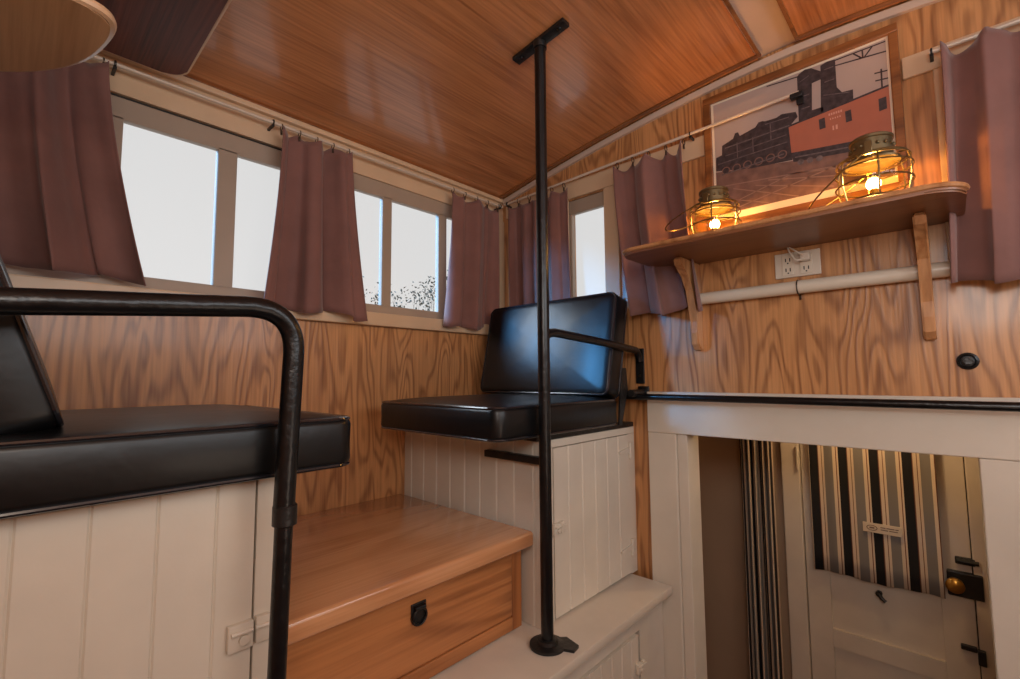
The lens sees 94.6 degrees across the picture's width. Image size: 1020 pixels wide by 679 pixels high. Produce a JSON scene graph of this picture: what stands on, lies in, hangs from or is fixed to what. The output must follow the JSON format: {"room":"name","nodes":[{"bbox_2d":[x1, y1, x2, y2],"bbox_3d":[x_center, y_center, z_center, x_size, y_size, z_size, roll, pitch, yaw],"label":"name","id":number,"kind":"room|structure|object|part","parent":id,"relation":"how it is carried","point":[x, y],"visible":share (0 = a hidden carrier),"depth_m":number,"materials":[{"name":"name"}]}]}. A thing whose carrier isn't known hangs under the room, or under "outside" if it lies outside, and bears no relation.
{"room":"train caboose interior","nodes":[
{"label":"train caboose interior","id":0,"kind":"room"},
{"bbox_2d":[25,53,502,515],"bbox_3d":[-0.778,0.580,1.583,0.090,2.705,2.100,-5,-6,43],"label":"wall","id":1,"kind":"structure","parent":0,"point":[91,362],"depth_m":1.55,"materials":[{"name":"brown wood"}]},
{"bbox_2d":[4,95,281,297],"bbox_3d":[-1.020,-0.403,1.367,0.023,0.529,0.890,-5,-6,43],"label":"window","id":2,"kind":"structure","parent":1,"relation":"in","point":[228,147],"depth_m":1.46,"materials":[{"name":"paint"}]},
{"bbox_2d":[110,92,281,150],"bbox_3d":[-1.027,-0.671,1.393,0.022,0.008,0.890,-5,-6,43],"label":"trim","id":3,"kind":"structure","parent":1,"relation":"attached to","point":[110,92],"depth_m":1.44,"materials":[{"name":"beige wood"}]},
{"bbox_2d":[8,273,488,335],"bbox_3d":[-0.773,-0.093,1.628,0.116,0.052,2.098,-5,-6,43],"label":"trim","id":4,"kind":"structure","parent":1,"relation":"on","point":[376,319],"depth_m":1.67,"materials":[{"name":"paint"}]},
{"bbox_2d":[92,55,502,209],"bbox_3d":[-0.735,-0.712,1.637,0.052,0.024,2.000,-5,-6,43],"label":"curtain rod","id":5,"kind":"object","parent":1,"relation":"attached to","point":[114,63],"visible":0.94,"depth_m":1.53,"materials":[{"name":"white metal"}]},
{"bbox_2d":[0,57,145,285],"bbox_3d":[-1.165,-0.455,1.095,0.534,0.607,0.103,4,-6,-44],"label":"window curtain","id":6,"kind":"object","parent":5,"relation":"hanging from","point":[64,206],"visible":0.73,"depth_m":1.17,"materials":[{"name":"fabric"}]},
{"bbox_2d":[264,124,367,321],"bbox_3d":[-0.668,-0.394,1.637,0.081,0.650,0.359,-5,-6,43],"label":"window curtain","id":7,"kind":"object","parent":5,"relation":"hanging from","point":[315,261],"visible":0.98,"depth_m":1.62,"materials":[{"name":"fabric"}]},
{"bbox_2d":[443,188,499,330],"bbox_3d":[-0.165,-0.358,2.181,0.065,0.643,0.347,-5,-6,43],"label":"window curtain","id":8,"kind":"object","parent":5,"relation":"hanging from","point":[473,279],"visible":0.99,"depth_m":2.17,"materials":[{"name":"fabric"}]},
{"bbox_2d":[99,50,502,203],"bbox_3d":[-0.752,-0.758,1.646,0.020,0.018,2.082,-5,-6,43],"label":"trim","id":9,"kind":"structure","parent":1,"relation":"attached to","point":[184,80],"depth_m":1.64,"materials":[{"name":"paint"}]},
{"bbox_2d":[353,173,451,318],"bbox_3d":[-0.404,-0.360,2.022,0.023,0.537,0.908,-5,-6,43],"label":"window","id":10,"kind":"structure","parent":1,"relation":"in","point":[387,194],"depth_m":1.94,"materials":[{"name":"paint"}]},
{"bbox_2d":[698,436,791,678],"bbox_3d":[1.500,1.040,1.992,2.620,1.820,0.060,-5,-6,43],"label":"wall","id":11,"kind":"structure","parent":0,"point":[725,599],"depth_m":2.34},
{"bbox_2d":[780,442,995,678],"bbox_3d":[1.539,1.035,1.939,0.688,1.820,0.085,-5,-6,43],"label":"trim","id":12,"kind":"structure","parent":11,"relation":"attached to","point":[801,658],"depth_m":2.10,"materials":[{"name":"beige paint"}]},
{"bbox_2d":[795,444,986,678],"bbox_3d":[1.509,1.037,1.895,0.578,1.790,0.120,-5,-6,43],"label":"door","id":13,"kind":"structure","parent":11,"relation":"in","point":[860,629],"depth_m":1.88,"materials":[{"name":"beige paint"}]},
{"bbox_3d":[1.507,1.045,1.910,0.037,0.039,0.029,-5,-6,43],"label":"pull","id":14,"kind":"part","parent":13,"relation":"part of","materials":[{"name":"black metal"}]},
{"bbox_3d":[1.536,1.526,1.895,0.357,0.435,0.012,-5,-6,43],"label":"panel","id":15,"kind":"part","parent":13,"relation":"part of","materials":[{"name":"beige paint"}]},
{"bbox_3d":[1.533,1.122,1.927,0.357,0.225,0.012,-5,-6,43],"label":"panel","id":16,"kind":"part","parent":13,"relation":"part of","materials":[{"name":"beige paint"}]},
{"bbox_3d":[1.643,0.903,1.737,0.054,0.054,0.059,-5,-6,43],"label":"knob","id":17,"kind":"part","parent":13,"relation":"part of","materials":[{"name":"gold metal"}]},
{"bbox_3d":[1.692,0.912,1.749,0.098,0.090,0.024,-5,-6,43],"label":"lock plate","id":18,"kind":"part","parent":13,"relation":"part of","materials":[{"name":"black metal"}]},
{"bbox_2d":[503,0,1019,579],"bbox_3d":[0.959,0.470,1.463,2.620,2.881,0.090,-5,-6,43],"label":"wall","id":19,"kind":"structure","parent":0,"point":[864,340],"depth_m":1.42,"materials":[{"name":"brown wood"}]},
{"bbox_2d":[499,220,504,307],"bbox_3d":[-0.087,-0.332,2.395,0.098,0.537,0.070,-5,-6,43],"label":"trim","id":20,"kind":"structure","parent":19,"relation":"attached to","point":[501,223],"depth_m":2.38,"materials":[{"name":"paint"}]},
{"bbox_2d":[569,192,603,297],"bbox_3d":[0.351,-0.386,2.057,0.253,0.488,0.023,-5,-6,43],"label":"window","id":21,"kind":"structure","parent":19,"relation":"in","point":[595,201],"depth_m":2.10,"materials":[{"name":"paint"}]},
{"bbox_2d":[568,185,620,296],"bbox_3d":[0.329,-0.350,2.039,0.323,0.574,0.020,-5,-6,43],"label":"trim","id":22,"kind":"structure","parent":19,"relation":"attached to","point":[611,237],"depth_m":1.96,"materials":[{"name":"paint"}]},
{"bbox_2d":[506,135,704,219],"bbox_3d":[0.346,-0.676,2.052,0.998,0.077,0.012,-5,-6,43],"label":"trim","id":23,"kind":"structure","parent":19,"relation":"attached to","point":[693,150],"depth_m":1.99,"materials":[{"name":"paint"}]},
{"bbox_2d":[648,432,685,678],"bbox_3d":[0.577,1.139,1.696,0.108,1.588,0.024,-5,-6,43],"label":"trim","id":24,"kind":"structure","parent":19,"relation":"attached to","point":[663,447],"depth_m":1.71,"materials":[{"name":"beige paint"}]},
{"bbox_2d":[677,434,706,678],"bbox_3d":[0.664,1.138,1.682,0.038,1.588,0.104,-5,-6,43],"label":"trim","id":25,"kind":"structure","parent":19,"relation":"attached to","point":[688,448],"depth_m":1.68,"materials":[{"name":"beige paint"}]},
{"bbox_2d":[503,0,942,204],"bbox_3d":[0.914,-0.859,1.530,2.596,0.186,0.014,-5,-6,43],"label":"trim","id":26,"kind":"structure","parent":19,"relation":"attached to","point":[912,5],"depth_m":1.62,"materials":[{"name":"paint"}]},
{"bbox_2d":[622,181,969,350],"bbox_3d":[0.778,-0.152,1.397,0.858,0.336,0.318,-5,-6,43],"label":"wall shelf","id":27,"kind":"object","parent":19,"relation":"attached to","point":[920,207],"visible":0.98,"depth_m":1.28,"materials":[{"name":"brown wood"}]},
{"bbox_2d":[665,185,741,233],"bbox_3d":[0.635,-0.397,1.563,0.245,0.178,0.159,-5,-6,43],"label":"lantern","id":28,"kind":"object","parent":27,"relation":"on","point":[713,200],"visible":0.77,"depth_m":1.51,"materials":[{"name":"metal"}]},
{"bbox_3d":[0.608,-0.418,1.589,0.173,0.069,0.152,-5,-6,43],"label":"bail handle","id":29,"kind":"part","parent":28,"relation":"part of","materials":[{"name":"metal"}]},
{"bbox_3d":[0.666,-0.374,1.531,0.031,0.031,0.031,-5,-6,43],"label":"bulb","id":30,"kind":"part","parent":28,"relation":"part of","materials":[{"name":"white glass"}]},
{"bbox_2d":[808,131,915,208],"bbox_3d":[0.921,-0.429,1.247,0.232,0.187,0.167,-5,-6,43],"label":"lantern","id":31,"kind":"object","parent":27,"relation":"on","point":[870,153],"visible":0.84,"depth_m":1.21,"materials":[{"name":"metal"}]},
{"bbox_3d":[0.894,-0.423,1.273,0.156,0.128,0.159,-5,-6,43],"label":"bail handle","id":32,"kind":"part","parent":31,"relation":"part of","materials":[{"name":"metal"}]},
{"bbox_2d":[870,188,877,192],"bbox_3d":[0.945,-0.382,1.222,0.017,0.018,0.017,0,-5,-2],"label":"socket","id":33,"kind":"object","parent":31,"relation":"attached to","point":[872,190],"depth_m":1.22,"materials":[{"name":"gold metal"}]},
{"bbox_3d":[0.945,-0.404,1.223,0.033,0.033,0.033,-5,-6,43],"label":"bulb","id":34,"kind":"part","parent":31,"relation":"part of","materials":[{"name":"white glass"}]},
{"bbox_2d":[790,91,803,104],"bbox_3d":[0.906,-0.760,1.487,0.035,0.034,0.022,-5,-6,43],"label":"holder","id":35,"kind":"object","parent":19,"relation":"attached to","point":[798,96],"visible":1,"depth_m":1.48,"materials":[{"name":"black metal"}]},
{"bbox_2d":[504,90,798,207],"bbox_3d":[0.447,-0.720,1.924,1.285,0.050,0.040,-5,-6,43],"label":"curtain rod","id":36,"kind":"object","parent":35,"relation":"attached to","point":[689,134],"visible":0.98,"depth_m":1.76,"materials":[{"name":"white metal"}]},
{"bbox_2d":[507,183,570,306],"bbox_3d":[0.128,-0.376,2.187,0.382,0.630,0.042,-5,-6,43],"label":"window curtain","id":37,"kind":"object","parent":36,"relation":"hanging from","point":[522,245],"visible":0.77,"depth_m":2.21,"materials":[{"name":"fabric"}]},
{"bbox_2d":[613,139,702,315],"bbox_3d":[0.545,-0.407,1.769,0.344,0.652,0.084,-5,-6,43],"label":"window curtain","id":38,"kind":"object","parent":36,"relation":"hanging from","point":[650,194],"visible":0.86,"depth_m":1.78,"materials":[{"name":"fabric"}]},
{"bbox_2d":[774,248,821,279],"bbox_3d":[0.910,-0.238,1.491,0.126,0.080,0.011,-5,-6,43],"label":"wall outlet","id":39,"kind":"object","parent":19,"relation":"attached to","point":[785,266],"visible":0.94,"depth_m":1.49,"materials":[{"name":"white plastic"}]},
{"bbox_2d":[781,254,794,275],"bbox_3d":[0.889,-0.237,1.505,0.034,0.066,0.002,-5,-6,43],"label":"receptacle","id":40,"kind":"object","parent":39,"relation":"attached to","point":[787,262],"depth_m":1.50,"materials":[{"name":"white plastic"}]},
{"bbox_2d":[787,247,810,261],"bbox_3d":[0.902,-0.268,1.466,0.062,0.052,0.032,-2,-5,18],"label":"plug","id":41,"kind":"object","parent":39,"relation":"attached to","point":[805,256],"visible":1,"depth_m":1.46,"materials":[{"name":"white plastic"}]},
{"bbox_2d":[799,251,812,273],"bbox_3d":[0.925,-0.240,1.471,0.034,0.066,0.002,-5,-6,43],"label":"receptacle","id":42,"kind":"object","parent":39,"relation":"attached to","point":[806,267],"depth_m":1.47,"materials":[{"name":"white plastic"}]},
{"bbox_2d":[703,22,908,230],"bbox_3d":[0.907,-0.640,1.510,0.547,0.491,0.027,-5,-6,43],"label":"framed picture","id":43,"kind":"object","parent":19,"relation":"attached to","point":[775,159],"visible":0.77,"depth_m":1.48,"materials":[{"name":"multicoloured paper"}]},
{"bbox_2d":[626,386,1019,411],"bbox_3d":[1.100,0.156,1.215,1.800,0.055,0.110,-5,-6,43],"label":"rail","id":44,"kind":"object","parent":19,"relation":"attached to","point":[640,393],"visible":0.89,"depth_m":1.33,"materials":[{"name":"black metal"}]},
{"bbox_2d":[700,261,950,304],"bbox_3d":[0.934,-0.159,1.437,0.707,0.062,0.049,-5,-6,43],"label":"pipe","id":45,"kind":"object","parent":19,"relation":"attached to","point":[940,269],"visible":0.91,"depth_m":1.41,"materials":[{"name":"plastic"}]},
{"bbox_2d":[647,391,1019,460],"bbox_3d":[1.048,0.233,1.316,1.421,0.152,0.026,-5,-6,43],"label":"door frame","id":46,"kind":"structure","parent":19,"relation":"attached to","point":[960,433],"depth_m":1.35,"materials":[{"name":"beige paint"}]},
{"bbox_2d":[776,0,900,40],"bbox_3d":[0.675,-0.968,0.308,1.288,0.170,2.070,-5,-6,43],"label":"trim","id":47,"kind":"structure","parent":19,"relation":"attached to","point":[780,3],"depth_m":1.41,"materials":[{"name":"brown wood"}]},
{"bbox_2d":[933,67,949,260],"bbox_3d":[1.182,-0.456,1.250,0.055,0.570,0.010,-5,-6,43],"label":"trim","id":48,"kind":"structure","parent":19,"relation":"attached to","point":[937,73],"depth_m":1.27,"materials":[{"name":"paint"}]},
{"bbox_2d":[901,16,1019,79],"bbox_3d":[1.412,-0.790,1.058,0.818,0.062,0.012,-5,-6,43],"label":"trim","id":49,"kind":"structure","parent":19,"relation":"attached to","point":[917,64],"depth_m":1.30,"materials":[{"name":"paint"}]},
{"bbox_2d":[956,353,979,369],"bbox_3d":[1.179,0.056,1.212,0.044,0.044,0.016,-5,-6,43],"label":"plate","id":50,"kind":"object","parent":19,"relation":"attached to","point":[968,361],"visible":1,"depth_m":1.21,"materials":[{"name":"black metal"}]},
{"bbox_2d":[929,18,1019,61],"bbox_3d":[1.415,-0.794,1.019,0.760,0.024,0.040,-5,-6,43],"label":"curtain rod","id":51,"kind":"object","parent":19,"relation":"attached to","point":[1016,21],"visible":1,"depth_m":1.22,"materials":[{"name":"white metal"}]},
{"bbox_2d":[940,26,1019,283],"bbox_3d":[1.259,-0.468,1.082,0.397,0.665,0.092,-5,-6,43],"label":"window curtain","id":52,"kind":"object","parent":51,"relation":"hanging from","point":[981,83],"visible":0.95,"depth_m":1.16,"materials":[{"name":"fabric"}]},
{"bbox_2d":[729,0,798,57],"bbox_3d":[0.200,-0.951,0.774,2.920,0.244,2.340,-5,-6,43],"label":"ceiling beam","id":53,"kind":"structure","parent":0,"point":[764,21],"depth_m":1.45,"materials":[{"name":"paint"}]},
{"bbox_2d":[186,0,757,198],"bbox_3d":[-0.316,-0.894,1.247,1.217,0.174,2.088,-5,-6,43],"label":"ceiling panel","id":54,"kind":"object","parent":53,"relation":"attached to","point":[436,86],"visible":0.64,"depth_m":1.51,"materials":[{"name":"brown wood"}]},
{"bbox_2d":[499,0,760,198],"bbox_3d":[-0.316,-0.886,1.235,1.232,0.169,2.070,-5,-6,43],"label":"trim","id":55,"kind":"structure","parent":53,"relation":"attached to","point":[727,3],"depth_m":1.75,"materials":[{"name":"brown wood"}]},
{"bbox_2d":[782,0,905,40],"bbox_3d":[0.685,-0.976,0.311,1.278,0.176,2.088,-5,-6,43],"label":"ceiling panel","id":56,"kind":"object","parent":53,"relation":"attached to","point":[805,15],"visible":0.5,"depth_m":1.38,"materials":[{"name":"brown wood"}]},
{"bbox_2d":[963,457,981,678],"bbox_3d":[1.575,1.038,1.977,0.690,1.820,0.019,-5,-6,43],"label":"wall","id":57,"kind":"structure","parent":0,"point":[963,457],"depth_m":1.80,"materials":[{"name":"beige paint"}]},
{"bbox_3d":[0.497,1.899,0.845,5.020,0.060,3.090,-5,-6,43],"label":"floor","id":58,"kind":"structure","parent":0,"visible":0},
{"bbox_2d":[430,573,671,678],"bbox_3d":[-0.429,1.373,1.186,0.862,1.054,2.062,-5,-6,43],"label":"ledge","id":59,"kind":"object","parent":58,"relation":"on","point":[617,631],"visible":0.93,"depth_m":1.43,"materials":[{"name":"beige paint"}]},
{"bbox_2d":[0,477,274,678],"bbox_3d":[-0.932,0.535,0.822,0.724,0.564,0.737,-5,-6,43],"label":"base cabinet","id":60,"kind":"object","parent":59,"relation":"on","point":[177,585],"visible":0.84,"depth_m":0.72,"materials":[{"name":"beige paint"}]},
{"bbox_2d":[0,255,350,518],"bbox_3d":[-0.768,-0.017,0.939,0.639,0.546,0.667,-5,-6,43],"label":"seat","id":61,"kind":"object","parent":60,"relation":"on","point":[52,458],"visible":0.96,"depth_m":0.69,"materials":[{"name":"black leather"}]},
{"bbox_3d":[-0.927,-0.067,0.796,0.582,0.459,0.234,-5,-6,43],"label":"backrest","id":62,"kind":"part","parent":61,"relation":"part of","materials":[{"name":"black leather"}]},
{"bbox_2d":[0,404,350,512],"bbox_3d":[-0.761,0.197,0.927,0.635,0.116,0.648,-5,-6,43],"label":"seat cushion","id":63,"kind":"object","parent":61,"relation":"on","point":[68,459],"depth_m":0.72,"materials":[{"name":"black leather"}]},
{"bbox_3d":[-0.445,0.534,0.847,0.012,0.564,0.036,-5,-6,43],"label":"frame","id":64,"kind":"part","parent":60,"relation":"part of","materials":[{"name":"beige paint"}]},
{"bbox_2d":[0,287,303,678],"bbox_3d":[-0.617,0.352,0.536,0.084,0.880,0.763,-5,-6,43],"label":"handrail","id":65,"kind":"object","parent":59,"relation":"on","point":[13,300],"visible":1,"depth_m":0.77,"materials":[{"name":"black metal"}]},
{"bbox_2d":[286,494,532,678],"bbox_3d":[-0.433,0.714,1.361,0.694,0.285,0.742,-5,-6,43],"label":"step","id":66,"kind":"structure","parent":59,"relation":"on","point":[399,586],"depth_m":1.20,"materials":[{"name":"brown wood"}]},
{"bbox_3d":[-0.226,0.723,1.153,0.023,0.222,0.659,-5,-6,43],"label":"drawer","id":67,"kind":"part","parent":66,"relation":"part of","materials":[{"name":"brown wood"}]},
{"bbox_3d":[-0.222,0.666,1.144,0.005,0.055,0.044,-5,-6,43],"label":"pull plate","id":68,"kind":"part","parent":66,"relation":"part of","materials":[{"name":"black metal"}]},
{"bbox_2d":[404,426,637,628],"bbox_3d":[0.040,0.619,1.853,0.726,0.546,0.581,-5,-6,43],"label":"base cabinet","id":69,"kind":"object","parent":59,"relation":"on","point":[594,531],"visible":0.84,"depth_m":1.59,"materials":[{"name":"beige paint"}]},
{"bbox_2d":[381,292,632,464],"bbox_3d":[-0.011,0.113,1.780,0.679,0.580,0.790,-5,-6,43],"label":"seat","id":70,"kind":"object","parent":69,"relation":"on","point":[586,379],"visible":0.95,"depth_m":1.73,"materials":[{"name":"black leather"}]},
{"bbox_2d":[381,394,616,442],"bbox_3d":[-0.033,0.256,1.687,0.597,0.113,0.635,-5,-6,43],"label":"seat cushion","id":71,"kind":"object","parent":70,"relation":"on","point":[493,418],"depth_m":1.45,"materials":[{"name":"black leather"}]},
{"bbox_3d":[0.011,0.369,1.481,0.245,0.022,0.023,-5,-6,43],"label":"seat rail","id":72,"kind":"part","parent":70,"relation":"part of","materials":[{"name":"black metal"}]},
{"bbox_3d":[0.159,0.038,1.974,0.668,0.397,0.158,-5,-6,43],"label":"backrest","id":73,"kind":"part","parent":70,"relation":"part of","materials":[{"name":"black leather"}]},
{"bbox_3d":[0.263,0.317,1.647,0.052,0.016,0.588,-5,-6,43],"label":"seat rail","id":74,"kind":"part","parent":70,"relation":"part of","materials":[{"name":"black metal"}]},
{"bbox_3d":[0.286,0.599,1.623,0.012,0.546,0.581,-5,-6,43],"label":"frame","id":75,"kind":"part","parent":69,"relation":"part of","materials":[{"name":"beige paint"}]},
{"bbox_3d":[0.293,0.609,1.629,0.013,0.512,0.469,-5,-6,43],"label":"door","id":76,"kind":"part","parent":69,"relation":"part of","materials":[{"name":"beige paint"}]},
{"bbox_2d":[512,17,644,656],"bbox_3d":[0.298,-0.024,1.588,0.200,1.784,0.686,-5,-6,43],"label":"pole","id":77,"kind":"object","parent":59,"relation":"on","point":[548,644],"visible":1,"depth_m":1.36,"materials":[{"name":"black metal"}]},
{"bbox_3d":[0.092,-0.909,1.444,0.200,0.039,0.042,-5,-6,43],"label":"ceiling plate","id":78,"kind":"part","parent":77,"relation":"part of","materials":[{"name":"black metal"}]},
{"bbox_3d":[0.510,0.104,1.845,0.036,0.137,0.007,-5,-6,43],"label":"arm plate","id":79,"kind":"part","parent":77,"relation":"part of","materials":[{"name":"black metal"}]},
{"bbox_3d":[0.243,1.382,1.343,0.014,0.834,0.525,-5,-6,43],"label":"door","id":80,"kind":"part","parent":59,"relation":"part of","materials":[{"name":"beige paint"}]},
{"bbox_3d":[-0.155,1.366,0.929,0.017,1.023,2.062,-5,-6,43],"label":"panel","id":81,"kind":"part","parent":59,"relation":"part of","materials":[{"name":"beige paint"}]},
{"bbox_3d":[-0.540,0.354,-0.130,2.800,2.881,0.090,-5,-6,43],"label":"wall","id":82,"kind":"structure","parent":0,"visible":0},
{"bbox_2d":[0,0,116,71],"bbox_3d":[-0.907,-0.425,0.674,0.406,0.166,0.487,-5,-6,43],"label":"wall shelf","id":83,"kind":"object","parent":82,"relation":"attached to","point":[36,35],"visible":1,"depth_m":0.75,"materials":[{"name":"brown wood"}]},
{"bbox_2d":[95,0,231,75],"bbox_3d":[-0.942,-0.770,0.881,0.652,0.047,0.702,-5,-6,43],"label":"board","id":84,"kind":"object","parent":82,"relation":"attached to","point":[165,36],"visible":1,"depth_m":1.16,"materials":[{"name":"brown wood"}]},
{"bbox_3d":[1.286,1.032,1.114,1.733,1.700,0.090,-5,-6,43],"label":"wall","id":85,"kind":"structure","parent":0,"visible":0},
{"bbox_2d":[978,458,1019,678],"bbox_3d":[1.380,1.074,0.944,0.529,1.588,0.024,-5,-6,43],"label":"door frame","id":86,"kind":"structure","parent":85,"relation":"attached to","point":[1000,479],"depth_m":1.14,"materials":[{"name":"beige paint"}]},
{"bbox_3d":[1.487,0.242,1.982,0.450,0.010,0.010,-5,-6,43],"label":"curtain rod","id":87,"kind":"object","parent":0,"visible":0},
{"bbox_2d":[808,444,945,598],"bbox_3d":[1.483,0.619,1.944,0.421,0.749,0.010,-5,-6,43],"label":"striped curtain","id":88,"kind":"object","parent":87,"relation":"hanging from","point":[849,487],"visible":0.72,"depth_m":1.92,"materials":[{"name":"fabric"}]},
{"bbox_2d":[863,521,901,536],"bbox_3d":[1.501,0.766,1.899,0.124,0.038,0.005,-5,-6,43],"label":"tag","id":89,"kind":"object","parent":88,"relation":"attached to","point":[867,526],"visible":1,"depth_m":1.90,"materials":[{"name":"beige paper"}]},
{"bbox_3d":[0.959,0.276,2.426,0.729,0.015,0.016,-5,-6,43],"label":"curtain rod","id":90,"kind":"object","parent":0,"visible":0},
{"bbox_2d":[739,439,783,678],"bbox_3d":[1.149,1.078,2.160,0.144,1.624,0.054,-5,-6,43],"label":"striped curtain","id":91,"kind":"object","parent":90,"relation":"hanging from","point":[756,456],"visible":0.81,"depth_m":2.16,"materials":[{"name":"fabric"}]},
{"label":"outside","id":92,"kind":"structure","parent":0,"visible":0},
{"bbox_2d":[363,270,447,310],"bbox_3d":[-1.399,0.962,5.292,1.503,3.943,2.344,-5,-6,43],"label":"tree","id":93,"kind":"object","parent":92,"point":[430,292],"visible":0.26,"depth_m":5.91,"materials":[{"name":"green plant"}]}
]}

